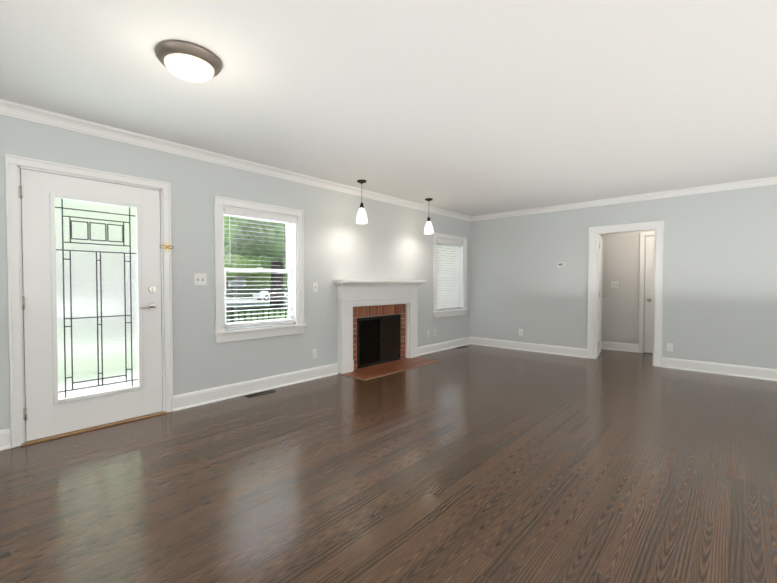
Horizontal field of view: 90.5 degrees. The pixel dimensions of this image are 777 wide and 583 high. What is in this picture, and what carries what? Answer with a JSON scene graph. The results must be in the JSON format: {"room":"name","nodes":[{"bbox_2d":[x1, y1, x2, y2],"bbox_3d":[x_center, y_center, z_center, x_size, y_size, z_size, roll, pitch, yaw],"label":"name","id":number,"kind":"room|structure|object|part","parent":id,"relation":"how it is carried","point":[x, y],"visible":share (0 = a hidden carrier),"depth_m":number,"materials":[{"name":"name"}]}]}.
{"room":"living room","nodes":[
{"label":"living room","id":0,"kind":"room"},
{"bbox_2d":[0,114,469,435],"bbox_3d":[-1.592,-0.128,4.060,0.150,2.450,9.540,1,2,42],"label":"wall","id":1,"kind":"structure","parent":0,"point":[388,241],"depth_m":4.04,"materials":[{"name":"paint"}]},
{"bbox_2d":[0,428,10,450],"bbox_3d":[-3.656,1.069,1.690,0.027,0.140,2.857,1,2,42],"label":"baseboard","id":2,"kind":"structure","parent":1,"relation":"attached to","point":[5,438],"depth_m":2.72,"materials":[{"name":"white wood"}]},
{"bbox_2d":[5,154,172,447],"bbox_3d":[-2.390,0.066,3.167,0.178,2.081,1.062,1,2,42],"label":"door frame","id":3,"kind":"structure","parent":1,"relation":"attached to","point":[14,164],"depth_m":2.79,"materials":[{"name":"white wood"}]},
{"bbox_2d":[18,169,162,441],"bbox_3d":[-2.346,0.101,3.117,0.103,1.988,0.916,1,2,42],"label":"front door","id":4,"kind":"structure","parent":1,"relation":"in","point":[90,300],"depth_m":3.08,"materials":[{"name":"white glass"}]},
{"bbox_2d":[21,411,167,445],"bbox_3d":[-2.399,1.100,3.198,0.215,0.012,0.960,1,2,42],"label":"threshold","id":5,"kind":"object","parent":1,"relation":"attached to","point":[87,429],"depth_m":3.08,"materials":[{"name":"brown wood"}]},
{"bbox_2d":[160,243,172,250],"bbox_3d":[-1.986,-0.400,3.449,0.041,0.070,0.107,1,2,42],"label":"guard","id":6,"kind":"object","parent":1,"relation":"attached to","point":[167,245],"visible":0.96,"depth_m":3.46,"materials":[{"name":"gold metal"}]},
{"bbox_2d":[194,273,206,285],"bbox_3d":[-1.806,-0.115,3.700,0.016,0.115,0.116,1,2,42],"label":"light switch","id":7,"kind":"object","parent":1,"relation":"attached to","point":[200,279],"visible":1,"depth_m":3.70,"materials":[{"name":"white plastic"}]},
{"bbox_2d":[0,99,471,221],"bbox_3d":[-1.512,-1.309,3.961,0.066,0.084,9.240,1,2,42],"label":"crown molding","id":8,"kind":"structure","parent":1,"relation":"attached to","point":[26,112],"depth_m":3.55,"materials":[{"name":"white wood"}]},
{"bbox_2d":[173,363,337,410],"bbox_3d":[-1.316,1.013,4.257,0.027,0.140,1.960,1,2,42],"label":"baseboard","id":9,"kind":"structure","parent":1,"relation":"attached to","point":[202,397],"depth_m":4.07,"materials":[{"name":"white wood"}]},
{"bbox_2d":[213,196,306,342],"bbox_3d":[-1.415,-0.224,4.231,0.218,1.453,1.084,1,2,42],"label":"window","id":10,"kind":"structure","parent":1,"relation":"in","point":[297,266],"depth_m":4.21,"materials":[{"name":"white wood"}]},
{"bbox_3d":[-1.434,-0.234,4.248,0.083,1.236,0.844,1,2,42],"label":"window sash","id":11,"kind":"part","parent":10,"relation":"part of","materials":[{"name":"white wood"}]},
{"bbox_2d":[224,208,295,327],"bbox_3d":[-1.385,-0.243,4.204,0.070,1.214,0.840,1,2,42],"label":"window blind","id":12,"kind":"object","parent":10,"relation":"attached to","point":[249,214],"visible":0.9,"depth_m":4.14,"materials":[{"name":"white plastic"}]},
{"bbox_2d":[312,349,316,358],"bbox_3d":[-0.906,0.763,4.712,0.008,0.115,0.070,1,2,42],"label":"electrical outlet","id":13,"kind":"object","parent":1,"relation":"attached to","point":[314,353],"visible":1,"depth_m":4.71,"materials":[{"name":"white plastic"}]},
{"bbox_2d":[313,283,317,291],"bbox_3d":[-0.890,-0.052,4.707,0.016,0.115,0.070,1,2,42],"label":"light switch","id":14,"kind":"object","parent":1,"relation":"attached to","point":[315,287],"visible":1,"depth_m":4.71,"materials":[{"name":"white plastic"}]},
{"bbox_2d":[418,337,471,355],"bbox_3d":[0.985,0.957,6.781,0.027,0.140,1.723,1,2,42],"label":"baseboard","id":15,"kind":"structure","parent":1,"relation":"attached to","point":[422,350],"depth_m":6.76,"materials":[{"name":"white wood"}]},
{"bbox_2d":[432,232,467,317],"bbox_3d":[1.062,-0.283,6.948,0.218,1.453,1.084,1,2,42],"label":"window","id":16,"kind":"structure","parent":1,"relation":"in","point":[455,312],"depth_m":6.92,"materials":[{"name":"white wood"}]},
{"bbox_3d":[1.043,-0.294,6.965,0.083,1.236,0.844,1,2,42],"label":"window sash","id":17,"kind":"part","parent":16,"relation":"part of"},
{"bbox_2d":[437,239,462,309],"bbox_3d":[1.092,-0.303,6.921,0.070,1.214,0.840,1,2,42],"label":"window blind","id":18,"kind":"object","parent":16,"relation":"attached to","point":[447,280],"visible":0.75,"depth_m":6.91,"materials":[{"name":"white plastic"}]},
{"bbox_2d":[0,344,776,582],"bbox_3d":[1.549,1.149,2.598,6.540,0.060,11.310,1,2,42],"label":"floor","id":19,"kind":"structure","parent":0,"point":[471,463],"depth_m":2.26,"materials":[{"name":"brown wood"}]},
{"bbox_2d":[245,389,275,397],"bbox_3d":[-1.357,1.084,4.095,0.105,0.004,0.310,1,2,42],"label":"floor vent","id":20,"kind":"object","parent":19,"relation":"in","point":[260,393],"visible":1,"depth_m":4.09,"materials":[{"name":"brown metal"}]},
{"bbox_2d":[333,280,438,379],"bbox_3d":[0.055,0.449,5.385,0.513,1.218,1.720,1,2,42],"label":"fireplace","id":21,"kind":"object","parent":19,"relation":"on","point":[377,328],"visible":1,"depth_m":5.43,"materials":[{"name":"brick"}]},
{"bbox_2d":[0,0,776,215],"bbox_3d":[1.505,-1.359,2.495,6.800,0.080,11.440,1,2,42],"label":"ceiling","id":22,"kind":"structure","parent":0,"point":[474,107],"depth_m":2.49,"materials":[{"name":"paint"}]},
{"bbox_2d":[155,40,221,82],"bbox_3d":[-1.120,-1.259,2.170,0.338,0.106,0.338,1,2,42],"label":"ceiling light","id":23,"kind":"object","parent":22,"relation":"attached to","point":[189,61],"visible":1,"depth_m":2.09,"materials":[{"name":"brown metal"}]},
{"bbox_2d":[356,179,367,223],"bbox_3d":[-0.330,-1.106,4.762,0.142,0.524,0.142,1,2,42],"label":"pendant light","id":24,"kind":"object","parent":22,"relation":"hanging from","point":[361,213],"visible":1,"depth_m":4.74,"materials":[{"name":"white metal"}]},
{"bbox_2d":[424,198,432,233],"bbox_3d":[0.606,-1.129,5.789,0.142,0.524,0.142,1,2,42],"label":"pendant light","id":25,"kind":"object","parent":22,"relation":"hanging from","point":[428,227],"visible":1,"depth_m":5.77,"materials":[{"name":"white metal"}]},
{"bbox_2d":[470,184,776,368],"bbox_3d":[4.018,-0.155,5.279,6.500,2.450,0.120,1,2,42],"label":"wall","id":26,"kind":"structure","parent":0,"point":[720,281],"depth_m":5.30,"materials":[{"name":"paint"}]},
{"bbox_2d":[472,337,586,357],"bbox_3d":[2.340,0.959,6.733,2.095,0.140,0.027,1,2,42],"label":"baseboard","id":27,"kind":"structure","parent":26,"relation":"attached to","point":[541,348],"depth_m":6.61,"materials":[{"name":"white wood"}]},
{"bbox_2d":[557,262,564,266],"bbox_3d":[2.812,-0.437,6.272,0.124,0.084,0.024,1,2,42],"label":"thermostat","id":28,"kind":"object","parent":26,"relation":"attached to","point":[560,264],"visible":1,"depth_m":6.26,"materials":[{"name":"white plastic"}]},
{"bbox_2d":[597,235,606,356],"bbox_3d":[3.464,0.065,6.375,0.235,1.919,0.736,1,2,42],"label":"hall door","id":29,"kind":"structure","parent":26,"relation":"in","point":[600,296],"depth_m":6.23,"materials":[{"name":"white wood"}]},
{"bbox_2d":[472,176,776,220],"bbox_3d":[3.959,-1.336,5.181,6.330,0.084,0.066,1,2,42],"label":"crown molding","id":30,"kind":"structure","parent":26,"relation":"attached to","point":[769,180],"depth_m":5.49,"materials":[{"name":"white wood"}]},
{"bbox_2d":[587,220,663,366],"bbox_3d":[3.517,0.029,5.739,0.961,2.043,0.176,1,2,42],"label":"door frame","id":31,"kind":"structure","parent":26,"relation":"attached to","point":[593,247],"depth_m":5.51,"materials":[{"name":"white wood"}]},
{"bbox_2d":[667,343,672,351],"bbox_3d":[3.892,0.769,5.324,0.070,0.115,0.008,1,2,42],"label":"electrical outlet","id":32,"kind":"object","parent":26,"relation":"attached to","point":[669,346],"visible":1,"depth_m":5.32,"materials":[{"name":"white plastic"}]},
{"bbox_2d":[662,357,776,380],"bbox_3d":[5.077,1.013,4.239,3.400,0.140,0.027,1,2,42],"label":"baseboard","id":33,"kind":"structure","parent":26,"relation":"attached to","point":[673,363],"depth_m":4.96,"materials":[{"name":"white wood"}]},
{"bbox_2d":[599,230,654,352],"bbox_3d":[4.586,-0.176,6.236,2.350,2.450,0.100,1,2,42],"label":"wall","id":34,"kind":"structure","parent":0,"point":[620,304],"depth_m":6.66,"materials":[{"name":"paint"}]},
{"bbox_2d":[611,281,618,287],"bbox_3d":[3.954,-0.122,6.732,0.116,0.115,0.016,1,2,42],"label":"light switch","id":35,"kind":"object","parent":34,"relation":"attached to","point":[614,284],"visible":1,"depth_m":6.73,"materials":[{"name":"white plastic"}]},
{"bbox_2d":[601,341,638,352],"bbox_3d":[3.997,0.959,6.712,0.613,0.140,0.027,1,2,42],"label":"baseboard","id":36,"kind":"structure","parent":34,"relation":"attached to","point":[617,346],"depth_m":6.68,"materials":[{"name":"white wood"}]},
{"bbox_2d":[644,236,653,352],"bbox_3d":[4.561,0.059,6.184,0.752,1.939,0.111,1,2,42],"label":"hall door","id":37,"kind":"structure","parent":34,"relation":"in","point":[649,296],"depth_m":6.41,"materials":[{"name":"white wood"}]},
{"label":"outside","id":38,"kind":"structure","parent":0,"visible":0},
{"bbox_2d":[226,290,451,322],"bbox_3d":[-60.022,0.340,88.435,199.850,0.300,350.000,1,2,42],"label":"lawn","id":39,"kind":"structure","parent":38,"point":[255,315],"depth_m":27.82,"materials":[{"name":"green plant"}]},
{"bbox_2d":[224,215,237,256],"bbox_3d":[-11.262,-4.422,17.774,12.078,13.122,12.118,1,2,42],"label":"tree","id":40,"kind":"object","parent":39,"relation":"on","point":[226,219],"depth_m":18.86,"materials":[{"name":"green plant"}]},
{"bbox_2d":[228,276,245,286],"bbox_3d":[-30.337,-2.187,59.965,10.800,6.000,12.800,1,2,42],"label":"house","id":41,"kind":"structure","parent":39,"relation":"on","point":[242,279],"depth_m":60.14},
{"bbox_2d":[224,253,262,284],"bbox_3d":[-25.085,-7.944,53.886,15.238,18.461,19.949,1,2,42],"label":"tree","id":42,"kind":"object","parent":39,"relation":"on","point":[244,260],"depth_m":50.79,"materials":[{"name":"green plant"}]},
{"bbox_2d":[226,298,287,306],"bbox_3d":[-6.234,1.238,39.421,33.400,0.050,350.000,1,2,42],"label":"street","id":43,"kind":"structure","parent":39,"relation":"on","point":[243,301],"depth_m":41.54,"materials":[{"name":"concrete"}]},
{"bbox_2d":[253,289,287,300],"bbox_3d":[-14.175,0.350,47.318,1.840,1.420,4.500,1,2,42],"label":"car","id":44,"kind":"object","parent":43,"relation":"on","point":[268,295],"depth_m":45.89,"materials":[{"name":"white paint"}]},
{"bbox_2d":[226,287,287,298],"bbox_3d":[-29.367,0.387,42.897,1.500,1.600,64.000,1,2,42],"label":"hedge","id":45,"kind":"object","parent":39,"relation":"on","point":[232,294],"depth_m":52.34,"materials":[{"name":"green plant"}]},
{"bbox_2d":[229,216,285,309],"bbox_3d":[-9.853,-5.682,30.526,15.744,15.230,15.664,1,2,42],"label":"tree","id":46,"kind":"object","parent":39,"relation":"on","point":[249,250],"depth_m":26.20,"materials":[{"name":"green plant"}]},
{"bbox_2d":[254,257,270,274],"bbox_3d":[-31.194,-11.178,81.585,27.863,24.123,21.132,1,2,42],"label":"tree","id":47,"kind":"object","parent":39,"relation":"on","point":[264,263],"depth_m":80.41,"materials":[{"name":"green plant"}]},
{"bbox_2d":[246,245,455,286],"bbox_3d":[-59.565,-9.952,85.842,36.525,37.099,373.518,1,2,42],"label":"tree","id":48,"kind":"object","parent":39,"relation":"on","point":[262,280],"depth_m":102.20,"materials":[{"name":"green plant"}]},
{"bbox_3d":[-1.651,1.574,5.815,2.249,0.850,12.500,1,2,42],"label":"porch","id":49,"kind":"object","parent":39,"relation":"on","visible":0},
{"bbox_2d":[226,298,437,321],"bbox_3d":[-2.371,0.690,6.452,0.050,0.890,11.550,1,2,42],"label":"porch railing","id":50,"kind":"object","parent":49,"relation":"on","point":[232,312],"depth_m":6.50,"materials":[{"name":"black metal"}]}
]}

